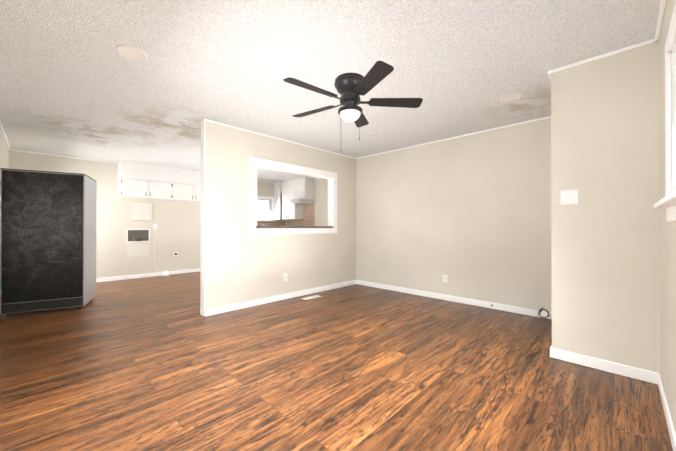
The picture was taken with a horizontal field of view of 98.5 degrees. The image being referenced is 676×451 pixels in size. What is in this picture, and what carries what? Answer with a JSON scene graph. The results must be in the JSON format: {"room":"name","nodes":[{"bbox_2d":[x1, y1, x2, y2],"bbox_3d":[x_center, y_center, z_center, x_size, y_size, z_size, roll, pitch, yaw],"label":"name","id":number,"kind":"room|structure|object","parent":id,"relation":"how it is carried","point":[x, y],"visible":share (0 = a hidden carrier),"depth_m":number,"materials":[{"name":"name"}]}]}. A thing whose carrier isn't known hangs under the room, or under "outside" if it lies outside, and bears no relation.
{"room":"living room","nodes":[
{"label":"living room","id":0,"kind":"room"},
{"bbox_2d":[0,128,8,240],"bbox_3d":[-2.910,-0.101,2.245,7.922,2.440,0.120,0,0,44],"label":"wall","id":1,"kind":"structure","parent":0,"point":[4,155],"depth_m":4.09,"materials":[{"name":"paint"}]},
{"bbox_2d":[0,120,11,149],"bbox_3d":[-2.860,-1.310,2.301,7.682,0.022,0.022,0,0,44],"label":"crown molding","id":2,"kind":"structure","parent":1,"relation":"attached to","point":[1,126],"depth_m":4.18,"materials":[{"name":"white"}]},
{"bbox_2d":[9,150,284,277],"bbox_3d":[-3.679,-0.080,7.044,0.120,2.440,5.920,0,0,44],"label":"wall","id":3,"kind":"structure","parent":0,"point":[178,229],"depth_m":6.15,"materials":[{"name":"paint"}]},
{"bbox_2d":[118,176,149,198],"bbox_3d":[-4.289,-0.769,6.092,0.340,0.369,0.460,0,0,44],"label":"upper cabinet","id":4,"kind":"object","parent":3,"relation":"attached to","point":[137,180],"depth_m":5.97,"materials":[{"name":"white wood"}]},
{"bbox_2d":[118,160,149,179],"bbox_3d":[-4.291,-1.129,6.092,0.340,0.350,0.464,0,0,44],"label":"upper cabinet","id":5,"kind":"object","parent":3,"relation":"attached to","point":[140,171],"depth_m":5.98,"materials":[{"name":"wood"}]},
{"bbox_2d":[126,229,149,256],"bbox_3d":[-4.302,0.371,6.281,0.050,0.592,0.424,0,0,44],"label":"washer outlet box","id":6,"kind":"object","parent":3,"relation":"attached to","point":[137,241],"visible":1,"depth_m":6.28,"materials":[{"name":"white plastic"}]},
{"bbox_2d":[132,202,151,219],"bbox_3d":[-4.262,-0.303,6.328,0.046,0.380,0.360,0,0,44],"label":"box","id":7,"kind":"object","parent":3,"relation":"attached to","point":[141,211],"visible":0.96,"depth_m":6.31,"materials":[{"name":"white"}]},
{"bbox_2d":[12,149,273,182],"bbox_3d":[-3.618,-1.289,7.011,0.022,0.022,5.650,0,0,44],"label":"crown molding","id":8,"kind":"structure","parent":3,"relation":"attached to","point":[12,149],"depth_m":5.49,"materials":[{"name":"white"}]},
{"bbox_2d":[96,268,199,282],"bbox_3d":[-3.620,1.099,7.003,0.013,0.082,5.650,0,0,44],"label":"baseboard","id":9,"kind":"structure","parent":3,"relation":"attached to","point":[106,279],"depth_m":6.34,"materials":[{"name":"white wood"}]},
{"bbox_2d":[150,180,173,199],"bbox_3d":[-3.968,-0.768,6.422,0.340,0.369,0.460,0,0,44],"label":"upper cabinet","id":10,"kind":"object","parent":3,"relation":"attached to","point":[159,189],"depth_m":6.33,"materials":[{"name":"white wood"}]},
{"bbox_2d":[150,164,173,179],"bbox_3d":[-3.968,-1.127,6.423,0.340,0.350,0.460,0,0,44],"label":"upper cabinet","id":11,"kind":"object","parent":3,"relation":"attached to","point":[157,172],"depth_m":6.33,"materials":[{"name":"white wood"}]},
{"bbox_2d":[174,184,193,201],"bbox_3d":[-3.647,-0.766,6.751,0.340,0.369,0.460,0,0,44],"label":"upper cabinet","id":12,"kind":"object","parent":3,"relation":"attached to","point":[181,191],"depth_m":6.65,"materials":[{"name":"white wood"}]},
{"bbox_2d":[174,168,193,183],"bbox_3d":[-3.647,-1.126,6.752,0.340,0.350,0.460,0,0,44],"label":"upper cabinet","id":13,"kind":"object","parent":3,"relation":"attached to","point":[181,176],"depth_m":6.64,"materials":[{"name":"white wood"}]},
{"bbox_2d":[190,184,200,201],"bbox_3d":[-3.326,-0.765,7.080,0.340,0.369,0.460,0,0,44],"label":"upper cabinet","id":14,"kind":"object","parent":3,"relation":"attached to","point":[197,187],"depth_m":6.86,"materials":[{"name":"white wood"}]},
{"bbox_2d":[194,170,200,183],"bbox_3d":[-3.326,-1.124,7.082,0.340,0.350,0.460,0,0,44],"label":"upper cabinet","id":15,"kind":"object","parent":3,"relation":"attached to","point":[197,174],"depth_m":6.86,"materials":[{"name":"white wood"}]},
{"bbox_2d":[257,196,275,220],"bbox_3d":[-2.261,-0.490,8.457,0.180,0.728,0.960,0,0,44],"label":"kitchen window","id":16,"kind":"structure","parent":3,"relation":"in","point":[270,205],"depth_m":8.65,"materials":[{"name":"white"}]},
{"bbox_2d":[274,182,277,200],"bbox_3d":[-1.671,-1.001,8.784,0.332,0.579,0.390,0,0,44],"label":"upper cabinet","id":17,"kind":"object","parent":3,"relation":"attached to","point":[275,183],"depth_m":8.69,"materials":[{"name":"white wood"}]},
{"bbox_2d":[257,221,278,225],"bbox_3d":[-2.053,0.489,8.163,0.637,1.312,1.797,0,0,44],"label":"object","id":18,"kind":"structure","parent":0,"point":[259,223],"depth_m":8.58,"materials":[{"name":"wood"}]},
{"bbox_2d":[205,121,355,309],"bbox_3d":[-0.286,-0.088,5.074,0.110,2.440,4.005,0,0,44],"label":"wall","id":19,"kind":"structure","parent":0,"point":[242,264],"depth_m":4.11,"materials":[{"name":"paint"}]},
{"bbox_2d":[200,121,204,309],"bbox_3d":[-1.688,-0.125,3.636,0.122,2.336,0.012,0,0,44],"label":"trim","id":20,"kind":"structure","parent":19,"relation":"attached to","point":[202,271],"depth_m":3.62,"materials":[{"name":"white"}]},
{"bbox_2d":[202,119,355,158],"bbox_3d":[-0.664,-1.299,4.609,0.040,0.022,2.847,0,0,44],"label":"crown molding","id":21,"kind":"structure","parent":19,"relation":"attached to","point":[203,120],"depth_m":4.25,"materials":[{"name":"white"}]},
{"bbox_2d":[203,280,355,316],"bbox_3d":[-0.658,1.088,4.598,0.013,0.082,2.838,0,0,44],"label":"baseboard","id":22,"kind":"structure","parent":19,"relation":"attached to","point":[214,311],"depth_m":4.27,"materials":[{"name":"white wood"}]},
{"bbox_2d":[283,273,286,280],"bbox_3d":[-0.805,0.791,4.452,0.010,0.118,0.075,0,0,44],"label":"outlet","id":23,"kind":"object","parent":19,"relation":"attached to","point":[284,276],"visible":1,"depth_m":4.45,"materials":[{"name":"white plastic"}]},
{"bbox_2d":[250,157,336,234],"bbox_3d":[-0.661,-0.371,4.690,0.142,1.162,1.724,0,0,44],"label":"window frame","id":24,"kind":"structure","parent":19,"relation":"attached to","point":[256,163],"depth_m":4.52,"materials":[{"name":"white wood"}]},
{"bbox_2d":[256,226,332,227],"bbox_3d":[-0.767,0.028,4.792,0.414,0.035,1.508,0,0,44],"label":"sill","id":25,"kind":"structure","parent":19,"relation":"attached to","point":[294,226],"depth_m":4.58,"materials":[{"name":"wood"}]},
{"bbox_2d":[279,204,313,225],"bbox_3d":[-1.137,0.272,8.088,0.780,1.745,0.627,0,0,44],"label":"backsplash","id":26,"kind":"structure","parent":0,"point":[308,220],"depth_m":8.31,"materials":[{"name":"beige tile"}]},
{"bbox_2d":[302,178,327,225],"bbox_3d":[-0.334,-0.076,7.833,3.810,2.440,0.120,0,0,44],"label":"wall","id":27,"kind":"structure","parent":0,"point":[320,203],"depth_m":7.89,"materials":[{"name":"paint"}]},
{"bbox_2d":[278,181,285,200],"bbox_3d":[-1.447,-1.002,8.566,0.313,0.579,0.390,0,0,44],"label":"upper cabinet","id":28,"kind":"object","parent":27,"relation":"attached to","point":[281,185],"depth_m":8.54,"materials":[{"name":"white wood"}]},
{"bbox_2d":[286,179,293,200],"bbox_3d":[-1.222,-1.003,8.347,0.315,0.579,0.390,0,0,44],"label":"upper cabinet","id":29,"kind":"object","parent":27,"relation":"attached to","point":[292,197],"depth_m":8.28,"materials":[{"name":"white wood"}]},
{"bbox_2d":[282,201,305,219],"bbox_3d":[-1.317,-0.563,8.473,0.630,0.780,0.339,0,0,44],"label":"upper cabinet","id":30,"kind":"object","parent":27,"relation":"attached to","point":[291,210],"depth_m":8.28,"materials":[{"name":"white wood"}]},
{"bbox_2d":[294,177,313,200],"bbox_3d":[-0.948,-1.004,8.080,0.450,0.579,0.390,0,0,44],"label":"upper cabinet","id":31,"kind":"object","parent":27,"relation":"attached to","point":[303,187],"depth_m":7.95,"materials":[{"name":"white wood"}]},
{"bbox_2d":[0,0,660,181],"bbox_3d":[-0.886,-1.362,4.327,7.922,0.100,5.920,0,0,44],"label":"ceiling","id":32,"kind":"structure","parent":0,"point":[74,82],"depth_m":2.40,"materials":[{"name":"white paint"}]},
{"bbox_2d":[115,45,146,60],"bbox_3d":[-1.577,-1.316,2.227,0.200,0.009,0.200,0,0,44],"label":"ceiling speaker","id":33,"kind":"object","parent":32,"relation":"attached to","point":[131,52],"visible":1,"depth_m":2.21,"materials":[{"name":"white plastic"}]},
{"bbox_2d":[283,61,422,151],"bbox_3d":[0.076,-0.989,2.633,1.261,0.660,1.248,0,0,44],"label":"ceiling fan","id":34,"kind":"object","parent":32,"relation":"hanging from","point":[351,87],"visible":1,"depth_m":2.56,"materials":[{"name":"black metal"}]},
{"bbox_2d":[500,92,521,100],"bbox_3d":[1.762,-1.313,2.969,0.200,0.009,0.200,0,0,44],"label":"ceiling speaker","id":35,"kind":"object","parent":32,"relation":"attached to","point":[510,96],"visible":0.96,"depth_m":2.96,"materials":[{"name":"white plastic"}]},
{"bbox_2d":[0,272,672,450],"bbox_3d":[-0.886,1.178,4.316,7.922,0.100,5.920,0,0,44],"label":"floor","id":36,"kind":"structure","parent":0,"point":[157,363],"depth_m":2.10,"materials":[{"name":"brown wood"}]},
{"bbox_2d":[0,168,96,315],"bbox_3d":[-3.971,0.213,4.085,0.794,1.826,0.805,0,0,-30],"label":"fridge","id":37,"kind":"object","parent":36,"relation":"on","point":[48,243],"visible":1,"depth_m":3.76,"materials":[{"name":"grey metal"}]},
{"bbox_2d":[301,295,321,299],"bbox_3d":[-0.410,1.125,4.557,0.120,0.008,0.320,0,0,44],"label":"floor vent","id":38,"kind":"object","parent":36,"relation":"in","point":[312,297],"visible":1,"depth_m":4.53,"materials":[{"name":"white metal"}]},
{"bbox_2d":[537,308,548,317],"bbox_3d":[2.479,1.052,3.522,0.116,0.122,0.031,0,0,44],"label":"coil","id":39,"kind":"object","parent":36,"relation":"on","point":[540,310],"visible":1,"depth_m":3.52,"materials":[{"name":"black plastic"}]},
{"bbox_2d":[356,118,551,312],"bbox_3d":[1.572,-0.091,4.544,3.331,2.440,0.120,0,0,44],"label":"wall","id":40,"kind":"structure","parent":0,"point":[469,216],"depth_m":4.21,"materials":[{"name":"paint"}]},
{"bbox_2d":[443,275,446,282],"bbox_3d":[1.618,0.805,4.404,0.075,0.118,0.010,0,0,44],"label":"outlet","id":41,"kind":"object","parent":40,"relation":"attached to","point":[444,278],"visible":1,"depth_m":4.40,"materials":[{"name":"white plastic"}]},
{"bbox_2d":[356,116,550,158],"bbox_3d":[1.512,-1.300,4.508,3.261,0.022,0.022,0,0,44],"label":"crown molding","id":42,"kind":"structure","parent":40,"relation":"attached to","point":[547,117],"depth_m":4.18,"materials":[{"name":"white"}]},
{"bbox_2d":[356,280,551,318],"bbox_3d":[1.516,1.088,4.501,3.261,0.082,0.013,0,0,44],"label":"baseboard","id":43,"kind":"structure","parent":40,"relation":"attached to","point":[508,308],"depth_m":4.20,"materials":[{"name":"white wood"}]},
{"bbox_2d":[551,41,659,372],"bbox_3d":[2.560,-0.099,2.712,0.741,2.440,1.365,0,0,44],"label":"wall bump-out","id":44,"kind":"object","parent":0,"point":[605,256],"visible":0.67,"depth_m":2.23,"materials":[{"name":"paint"}]},
{"bbox_2d":[550,345,552,357],"bbox_3d":[2.230,1.081,2.910,0.013,0.082,1.223,0,0,44],"label":"baseboard","id":45,"kind":"structure","parent":44,"relation":"attached to","point":[551,349],"depth_m":2.47,"materials":[{"name":"white wood"}]},
{"bbox_2d":[560,190,578,204],"bbox_3d":[1.900,-0.232,2.392,0.118,0.118,0.015,0,0,44],"label":"switch plate","id":46,"kind":"object","parent":44,"relation":"attached to","point":[567,197],"visible":1,"depth_m":2.39,"materials":[{"name":"white plastic"}]},
{"bbox_2d":[552,39,653,72],"bbox_3d":[2.031,-1.310,2.267,0.570,0.022,0.026,0,0,44],"label":"crown molding","id":47,"kind":"structure","parent":44,"relation":"attached to","point":[648,41],"depth_m":2.24,"materials":[{"name":"white"}]},
{"bbox_2d":[553,348,655,383],"bbox_3d":[2.034,1.078,2.259,0.570,0.082,0.017,0,0,44],"label":"baseboard","id":48,"kind":"structure","parent":44,"relation":"attached to","point":[624,370],"depth_m":2.23,"materials":[{"name":"white wood"}]},
{"bbox_2d":[659,0,675,430],"bbox_3d":[1.091,-0.107,0.760,0.120,2.440,3.580,0,0,44],"label":"wall","id":49,"kind":"structure","parent":0,"point":[668,302],"depth_m":1.76,"materials":[{"name":"paint"}]},
{"bbox_2d":[652,0,666,42],"bbox_3d":[1.075,-1.316,0.851,0.022,0.022,3.380,0,0,44],"label":"crown molding","id":50,"kind":"structure","parent":49,"relation":"attached to","point":[659,21],"depth_m":1.85,"materials":[{"name":"white"}]},
{"bbox_2d":[654,1,675,221],"bbox_3d":[1.356,-0.509,1.077,0.180,0.973,1.460,0,0,44],"label":"living room window","id":51,"kind":"structure","parent":49,"relation":"in","point":[668,201],"depth_m":1.53,"materials":[{"name":"white"}]},
{"bbox_2d":[656,372,675,450],"bbox_3d":[1.078,1.072,0.838,0.013,0.082,3.380,0,0,44],"label":"baseboard","id":52,"kind":"structure","parent":49,"relation":"attached to","point":[671,429],"depth_m":1.65,"materials":[{"name":"white wood"}]}
]}

